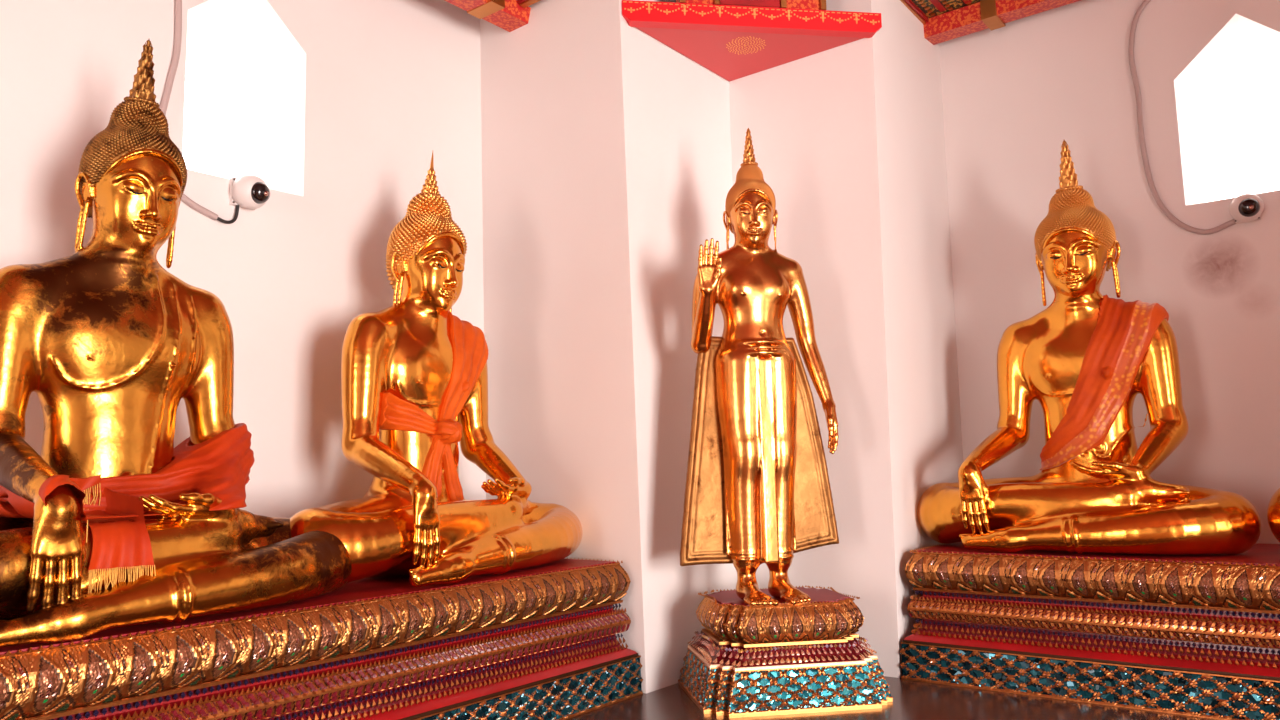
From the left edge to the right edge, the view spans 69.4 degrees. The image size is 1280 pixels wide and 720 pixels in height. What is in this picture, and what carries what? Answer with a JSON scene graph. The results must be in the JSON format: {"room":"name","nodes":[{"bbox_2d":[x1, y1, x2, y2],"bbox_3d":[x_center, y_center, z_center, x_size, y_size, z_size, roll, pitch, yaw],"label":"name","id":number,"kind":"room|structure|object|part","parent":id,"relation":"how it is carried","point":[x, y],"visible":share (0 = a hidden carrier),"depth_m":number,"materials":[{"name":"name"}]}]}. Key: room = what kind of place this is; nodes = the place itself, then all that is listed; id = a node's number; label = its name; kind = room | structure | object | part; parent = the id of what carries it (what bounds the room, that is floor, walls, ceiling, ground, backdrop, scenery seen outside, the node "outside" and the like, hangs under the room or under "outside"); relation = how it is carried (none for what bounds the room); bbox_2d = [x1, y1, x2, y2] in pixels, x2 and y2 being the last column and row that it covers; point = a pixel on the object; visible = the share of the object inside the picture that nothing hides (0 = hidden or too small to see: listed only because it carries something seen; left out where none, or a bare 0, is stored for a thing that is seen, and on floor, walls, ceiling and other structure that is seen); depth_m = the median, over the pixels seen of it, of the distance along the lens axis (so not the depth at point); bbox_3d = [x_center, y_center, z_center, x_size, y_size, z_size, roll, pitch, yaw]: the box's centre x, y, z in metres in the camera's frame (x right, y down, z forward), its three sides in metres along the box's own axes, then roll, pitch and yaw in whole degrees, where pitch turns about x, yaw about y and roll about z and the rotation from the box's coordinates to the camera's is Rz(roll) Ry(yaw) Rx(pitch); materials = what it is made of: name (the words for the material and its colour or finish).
{"room":"house of worship","nodes":[
{"label":"house of worship","id":0,"kind":"room"},
{"bbox_2d":[0,0,485,517],"bbox_3d":[-3.563,-0.228,2.115,0.850,4.000,7.875,-6,-8,38],"label":"wall","id":1,"kind":"structure","parent":0,"point":[391,84],"depth_m":4.05,"materials":[{"name":"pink paint"}]},
{"bbox_2d":[160,0,217,219],"bbox_3d":[-1.835,-1.325,3.776,0.026,1.497,0.267,-6,-8,38],"label":"conduit","id":2,"kind":"object","parent":1,"relation":"attached to","point":[178,3],"visible":0.59,"depth_m":3.71,"materials":[{"name":"pink"}]},
{"bbox_2d":[186,0,305,195],"bbox_3d":[-2.018,-1.168,4.238,0.850,0.914,0.540,-6,-8,38],"label":"window","id":3,"kind":"structure","parent":1,"relation":"in","point":[241,54],"depth_m":4.36,"materials":[{"name":"white glass"}]},
{"bbox_2d":[229,175,269,209],"bbox_3d":[-1.623,-0.706,3.865,0.146,0.144,0.146,-6,-8,38],"label":"security camera","id":4,"kind":"object","parent":1,"relation":"attached to","point":[251,192],"visible":1,"depth_m":3.83,"materials":[{"name":"white plastic"}]},
{"bbox_2d":[216,205,238,223],"bbox_3d":[-1.714,-0.662,3.834,0.014,0.197,0.107,-6,-8,38],"label":"cable","id":5,"kind":"object","parent":4,"relation":"attached to","point":[234,219],"visible":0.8,"depth_m":3.84,"materials":[{"name":"black plastic"}]},
{"bbox_3d":[-1.665,-0.702,3.892,0.046,0.115,0.110,-6,-8,38],"label":"wall plate","id":6,"kind":"part","parent":4,"relation":"part of","materials":[{"name":"white plastic"}]},
{"bbox_2d":[480,0,736,693],"bbox_3d":[0.072,0.127,5.894,1.882,4.000,2.845,-6,-8,38],"label":"wall","id":7,"kind":"structure","parent":0,"point":[607,149],"depth_m":4.52,"materials":[{"name":"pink paint"}]},
{"bbox_2d":[729,0,962,677],"bbox_3d":[1.446,0.042,5.436,0.852,4.000,1.877,-6,-8,38],"label":"wall","id":8,"kind":"structure","parent":0,"point":[848,140],"depth_m":4.68,"materials":[{"name":"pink paint"}]},
{"bbox_2d":[566,676,1217,719],"bbox_3d":[0.613,1.229,-0.003,8.250,0.470,9.940,-6,-8,38],"label":"floor","id":9,"kind":"structure","parent":0,"point":[912,700],"depth_m":3.75,"materials":[{"name":"brown stone"}]},
{"bbox_2d":[0,558,642,719],"bbox_3d":[-1.911,1.047,2.514,1.016,0.585,4.936,-6,-8,38],"label":"plinth","id":10,"kind":"object","parent":9,"relation":"on","point":[540,642],"visible":0.97,"depth_m":3.10,"materials":[{"name":"gold tile"}]},
{"bbox_2d":[0,40,350,647],"bbox_3d":[-1.598,-0.144,2.904,0.744,1.866,1.560,-6,-8,33],"label":"statue","id":11,"kind":"object","parent":10,"relation":"on","point":[109,342],"visible":0.99,"depth_m":2.82,"materials":[{"name":"gold metal"}]},
{"bbox_2d":[0,475,100,542],"bbox_3d":[-1.673,0.426,2.704,0.719,0.177,0.173,-6,-8,38],"label":"scarf","id":12,"kind":"object","parent":11,"relation":"on","point":[86,484],"visible":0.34,"depth_m":2.76,"materials":[{"name":"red fabric"}]},
{"bbox_2d":[82,487,155,592],"bbox_3d":[-1.566,0.504,2.657,0.388,0.308,0.172,-6,-8,38],"label":"scarf","id":13,"kind":"object","parent":11,"relation":"on","point":[122,543],"visible":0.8,"depth_m":2.57,"materials":[{"name":"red fabric"}]},
{"bbox_2d":[0,423,254,519],"bbox_3d":[-1.503,0.327,2.858,0.595,0.298,0.801,-6,-8,38],"label":"cloth","id":14,"kind":"object","parent":11,"relation":"attached to","point":[219,466],"visible":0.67,"depth_m":2.91,"materials":[{"name":"fabric"}]},
{"bbox_3d":[-1.956,0.935,2.521,0.955,0.014,4.875,-6,-8,38],"label":"gilt rail","id":15,"kind":"part","parent":10,"relation":"part of","materials":[{"name":"gold tile"}]},
{"bbox_3d":[-1.938,1.024,2.513,0.978,0.092,4.898,-6,-8,38],"label":"gilt moulding","id":16,"kind":"part","parent":10,"relation":"part of","materials":[{"name":"gold tile"}]},
{"bbox_2d":[290,152,581,586],"bbox_3d":[-0.843,-0.025,3.942,0.747,1.835,1.591,-5,-8,29],"label":"statue","id":17,"kind":"object","parent":10,"relation":"on","point":[401,526],"visible":0.98,"depth_m":3.77,"materials":[{"name":"gold metal"}]},
{"bbox_2d":[379,311,488,500],"bbox_3d":[-0.862,0.190,3.989,0.316,0.858,0.610,-6,-8,33],"label":"sash","id":18,"kind":"object","parent":17,"relation":"attached to","point":[470,346],"depth_m":3.91,"materials":[{"name":"orange fabric"}]},
{"bbox_3d":[-1.937,1.115,2.502,0.972,0.050,4.891,-6,-8,38],"label":"petal trim","id":19,"kind":"part","parent":10,"relation":"part of","materials":[{"name":"gold tile"}]},
{"bbox_3d":[-1.921,1.145,2.501,0.997,0.036,4.917,-6,-8,38],"label":"red moulding","id":20,"kind":"part","parent":10,"relation":"part of","materials":[{"name":"paint"}]},
{"bbox_3d":[-1.918,1.168,2.498,1.001,0.011,4.921,-6,-8,38],"label":"dark rail","id":21,"kind":"part","parent":10,"relation":"part of","materials":[{"name":"gold metal"}]},
{"bbox_2d":[678,585,892,717],"bbox_3d":[0.613,1.253,4.089,0.812,0.423,0.702,0,-7,-9],"label":"pedestal","id":22,"kind":"object","parent":9,"relation":"on","point":[785,658],"visible":0.97,"depth_m":3.82,"materials":[{"name":"gold metal"}]},
{"bbox_2d":[680,128,838,606],"bbox_3d":[0.551,-0.014,4.099,0.738,2.110,0.378,2,-7,-28],"label":"statue","id":23,"kind":"object","parent":22,"relation":"on","point":[758,490],"visible":1,"depth_m":4.03,"materials":[{"name":"gold metal"}]},
{"bbox_3d":[0.612,1.209,4.094,0.616,0.016,0.506,0,-7,-9],"label":"gilt rail","id":24,"kind":"part","parent":22,"relation":"part of","materials":[{"name":"gold metal"}]},
{"bbox_3d":[0.612,1.243,4.090,0.701,0.019,0.591,0,-7,-9],"label":"petal trim","id":25,"kind":"part","parent":22,"relation":"part of","materials":[{"name":"brown metal"}]},
{"bbox_3d":[0.613,1.267,4.087,0.739,0.017,0.629,0,-7,-9],"label":"petal trim","id":26,"kind":"part","parent":22,"relation":"part of","materials":[{"name":"brown"}]},
{"bbox_3d":[0.613,1.287,4.085,0.728,0.011,0.618,0,-7,-9],"label":"pale rail","id":27,"kind":"part","parent":22,"relation":"part of","materials":[{"name":"brown"}]},
{"bbox_2d":[900,542,1279,719],"bbox_3d":[3.164,1.037,3.423,4.195,0.585,1.036,-6,-8,38],"label":"plinth","id":28,"kind":"object","parent":9,"relation":"on","point":[1197,635],"visible":0.98,"depth_m":3.81,"materials":[{"name":"gold tile"}]},
{"bbox_2d":[917,140,1260,554],"bbox_3d":[1.986,-0.097,4.363,1.439,1.946,0.763,-6,-8,33],"label":"statue","id":29,"kind":"object","parent":28,"relation":"on","point":[1105,498],"visible":0.98,"depth_m":4.22,"materials":[{"name":"gold metal"}]},
{"bbox_2d":[1040,294,1168,470],"bbox_3d":[2.147,0.100,4.333,0.609,0.823,0.250,-6,-8,38],"label":"sash","id":30,"kind":"object","parent":29,"relation":"hanging from","point":[1123,333],"depth_m":4.24,"materials":[{"name":"fabric"}]},
{"bbox_3d":[3.177,1.158,3.410,4.181,0.011,1.021,-6,-8,38],"label":"dark rail","id":31,"kind":"part","parent":28,"relation":"part of","materials":[{"name":"gold metal"}]},
{"bbox_3d":[3.179,1.134,3.413,4.177,0.036,1.017,-6,-8,38],"label":"red moulding","id":32,"kind":"part","parent":28,"relation":"part of","materials":[{"name":"paint"}]},
{"bbox_3d":[3.189,1.013,3.428,4.158,0.092,0.998,-6,-8,38],"label":"gilt moulding","id":33,"kind":"part","parent":28,"relation":"part of","materials":[{"name":"gold tile"}]},
{"bbox_3d":[3.193,1.105,3.418,4.151,0.050,0.992,-6,-8,38],"label":"petal trim","id":34,"kind":"part","parent":28,"relation":"part of","materials":[{"name":"gold tile"}]},
{"bbox_3d":[3.204,0.925,3.441,4.135,0.014,0.975,-6,-8,38],"label":"gilt rail","id":35,"kind":"part","parent":28,"relation":"part of","materials":[{"name":"gold tile"}]},
{"bbox_2d":[1267,488,1279,541],"bbox_3d":[3.137,-0.227,3.467,1.439,1.946,0.763,-6,-8,33],"label":"statue","id":36,"kind":"object","parent":28,"relation":"on","point":[1273,510],"visible":1,"depth_m":3.70,"materials":[{"name":"gold metal"}]},
{"bbox_2d":[929,1,979,17],"bbox_3d":[0.461,-2.546,0.716,9.300,0.100,10.900,-6,-8,38],"label":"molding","id":37,"kind":"structure","parent":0,"point":[978,1],"depth_m":5.27,"materials":[{"name":"red paint"}]},
{"bbox_2d":[676,0,826,9],"bbox_3d":[0.547,-1.874,4.560,0.738,0.315,0.110,0,-7,-8],"label":"beam","id":38,"kind":"structure","parent":37,"relation":"attached to","point":[793,4],"depth_m":4.50,"materials":[{"name":"red paint"}]},
{"bbox_2d":[622,0,881,80],"bbox_3d":[0.555,-1.667,4.513,0.921,0.106,0.966,-6,-8,38],"label":"ceiling","id":39,"kind":"structure","parent":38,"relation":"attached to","point":[732,42],"depth_m":4.56,"materials":[{"name":"red paint"}]},
{"bbox_2d":[900,0,979,23],"bbox_3d":[3.893,-2.249,3.124,6.300,0.070,0.595,-6,-8,38],"label":"ceiling panel","id":40,"kind":"object","parent":37,"relation":"attached to","point":[922,9],"visible":0.99,"depth_m":5.11,"materials":[{"name":"red wood"}]},
{"bbox_2d":[923,0,1080,44],"bbox_3d":[4.128,-2.168,3.413,6.300,0.126,0.166,-6,-8,38],"label":"ceiling beam","id":41,"kind":"structure","parent":37,"relation":"attached to","point":[984,14],"depth_m":5.10,"materials":[{"name":"red wood"}]},
{"bbox_2d":[939,0,1279,543],"bbox_3d":[4.536,-0.231,3.681,6.329,4.000,0.850,-6,-8,38],"label":"wall","id":42,"kind":"structure","parent":0,"point":[1012,94],"depth_m":4.83,"materials":[{"name":"paint"}]},
{"bbox_2d":[1128,0,1235,234],"bbox_3d":[2.709,-1.344,4.668,0.395,1.478,0.026,-6,-8,38],"label":"conduit","id":43,"kind":"object","parent":42,"relation":"attached to","point":[1143,5],"visible":1,"depth_m":4.74,"materials":[{"name":"pink"}]},
{"bbox_2d":[1174,14,1279,205],"bbox_3d":[3.206,-1.219,4.827,0.578,0.914,0.850,-6,-8,38],"label":"window","id":44,"kind":"structure","parent":42,"relation":"in","point":[1244,45],"depth_m":4.89,"materials":[{"name":"white glass"}]},
{"bbox_2d":[1229,194,1263,222],"bbox_3d":[2.884,-0.726,4.399,0.141,0.139,0.142,-6,-8,38],"label":"security camera","id":45,"kind":"object","parent":42,"relation":"attached to","point":[1245,207],"visible":1,"depth_m":4.37,"materials":[{"name":"white plastic"}]},
{"bbox_3d":[2.911,-0.723,4.439,0.107,0.112,0.045,-6,-8,38],"label":"wall plate","id":46,"kind":"part","parent":45,"relation":"part of","materials":[{"name":"white plastic"}]},
{"bbox_3d":[-2.884,-0.902,-3.577,9.000,4.000,0.300,-6,-8,38],"label":"wall","id":47,"kind":"structure","parent":0,"visible":0},
{"bbox_2d":[445,0,530,31],"bbox_3d":[-3.021,-2.100,1.848,0.182,0.104,7.840,-6,-8,38],"label":"ceiling beam","id":48,"kind":"structure","parent":47,"relation":"attached to","point":[507,15],"depth_m":4.73,"materials":[{"name":"red wood"}]},
{"bbox_2d":[517,0,540,7],"bbox_3d":[-2.719,-2.183,1.551,0.685,0.070,7.735,-6,-8,38],"label":"ceiling panel","id":49,"kind":"object","parent":48,"relation":"attached to","point":[523,3],"visible":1,"depth_m":4.74,"materials":[{"name":"red wood"}]}
]}

